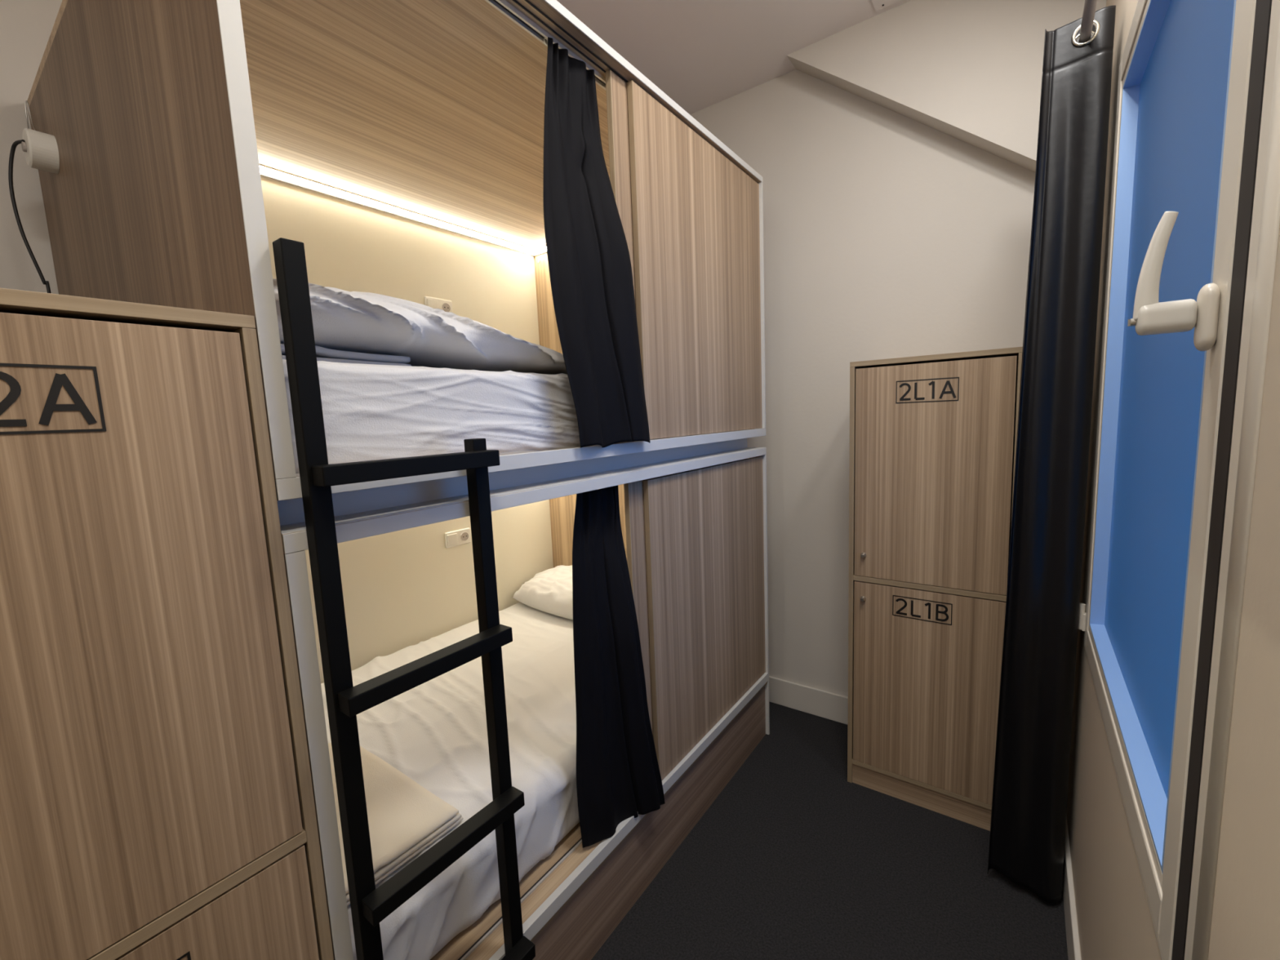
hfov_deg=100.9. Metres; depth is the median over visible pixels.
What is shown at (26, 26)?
wall
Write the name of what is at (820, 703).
baseboard
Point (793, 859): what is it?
floor
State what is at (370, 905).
ladder
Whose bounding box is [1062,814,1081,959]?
baseboard
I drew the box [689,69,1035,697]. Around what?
wall
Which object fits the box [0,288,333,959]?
locker
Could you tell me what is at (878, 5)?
ceiling hatch
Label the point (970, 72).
beam
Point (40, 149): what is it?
power adapter
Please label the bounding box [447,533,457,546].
rocker switch
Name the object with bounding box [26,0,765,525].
capsule
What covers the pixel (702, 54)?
ceiling
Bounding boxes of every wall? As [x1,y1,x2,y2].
[0,0,62,293]
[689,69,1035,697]
[1066,0,1279,959]
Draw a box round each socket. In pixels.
[441,302,450,311]
[460,531,469,541]
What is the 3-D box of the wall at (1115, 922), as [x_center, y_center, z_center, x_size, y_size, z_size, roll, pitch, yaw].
[0.403,-0.017,0.073,0.216,3.184,4.695,3,8,36]
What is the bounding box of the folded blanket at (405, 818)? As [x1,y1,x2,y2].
[328,742,462,906]
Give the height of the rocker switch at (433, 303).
0.056 m
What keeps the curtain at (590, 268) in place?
hanging from the capsule at (401, 142)
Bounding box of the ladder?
[272,237,535,959]
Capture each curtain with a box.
[542,36,649,448]
[572,484,665,848]
[987,5,1115,902]
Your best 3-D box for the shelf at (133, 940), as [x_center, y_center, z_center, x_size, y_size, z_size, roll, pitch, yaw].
[-0.943,0.632,0.854,0.540,0.020,0.520,3,8,36]
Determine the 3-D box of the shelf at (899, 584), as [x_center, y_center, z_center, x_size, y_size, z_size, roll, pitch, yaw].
[1.207,0.385,2.181,0.520,0.020,0.417,3,8,36]
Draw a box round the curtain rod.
[1078,0,1097,42]
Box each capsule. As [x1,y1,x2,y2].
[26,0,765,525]
[280,447,769,959]
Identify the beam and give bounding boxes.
[786,0,1106,172]
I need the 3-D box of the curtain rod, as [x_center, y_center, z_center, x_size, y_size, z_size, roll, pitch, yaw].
[0.872,-1.114,0.920,0.090,0.032,2.265,3,8,36]
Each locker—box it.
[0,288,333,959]
[847,346,1022,831]
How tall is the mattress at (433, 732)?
0.259 m
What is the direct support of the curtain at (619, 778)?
hanging from the capsule at (694, 529)
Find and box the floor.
[591,702,1068,959]
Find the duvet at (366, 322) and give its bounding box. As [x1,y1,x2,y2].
[272,278,567,374]
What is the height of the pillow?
0.206 m
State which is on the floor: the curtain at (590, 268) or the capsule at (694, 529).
the capsule at (694, 529)
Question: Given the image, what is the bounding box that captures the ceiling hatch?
[871,0,901,11]
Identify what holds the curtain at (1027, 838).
hanging from the curtain rod
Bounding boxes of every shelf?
[86,828,306,959]
[853,572,1008,601]
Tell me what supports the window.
in the wall at (1115, 922)
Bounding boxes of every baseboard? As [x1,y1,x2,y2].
[768,675,848,724]
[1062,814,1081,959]
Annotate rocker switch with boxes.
[426,298,438,308]
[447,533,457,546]
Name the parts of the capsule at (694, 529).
panel, panel, plate, panel, panel, rail, rail, panel, sliding door, sliding door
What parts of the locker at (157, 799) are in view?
number frame, panel, number frame, door, panel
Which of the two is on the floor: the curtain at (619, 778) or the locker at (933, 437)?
the locker at (933, 437)
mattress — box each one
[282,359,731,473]
[320,602,579,959]
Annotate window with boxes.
[1077,0,1279,959]
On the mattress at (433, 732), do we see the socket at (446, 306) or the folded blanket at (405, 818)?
the folded blanket at (405, 818)
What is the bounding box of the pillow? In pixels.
[512,564,573,619]
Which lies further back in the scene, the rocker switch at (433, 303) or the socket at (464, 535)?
the socket at (464, 535)
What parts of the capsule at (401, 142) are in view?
panel, panel, panel, plate, rail, curtain rail, sliding door, panel, rail, sliding door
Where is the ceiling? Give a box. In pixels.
[556,0,910,114]
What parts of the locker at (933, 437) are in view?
panel, lock knob, lock knob, panel, number frame, number frame, door, door, panel, panel, panel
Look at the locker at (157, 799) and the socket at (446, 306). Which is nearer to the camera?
the locker at (157, 799)
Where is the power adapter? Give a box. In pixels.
[8,100,59,293]
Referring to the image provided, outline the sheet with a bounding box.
[280,343,411,366]
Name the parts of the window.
lever, pane, handle plate, moulding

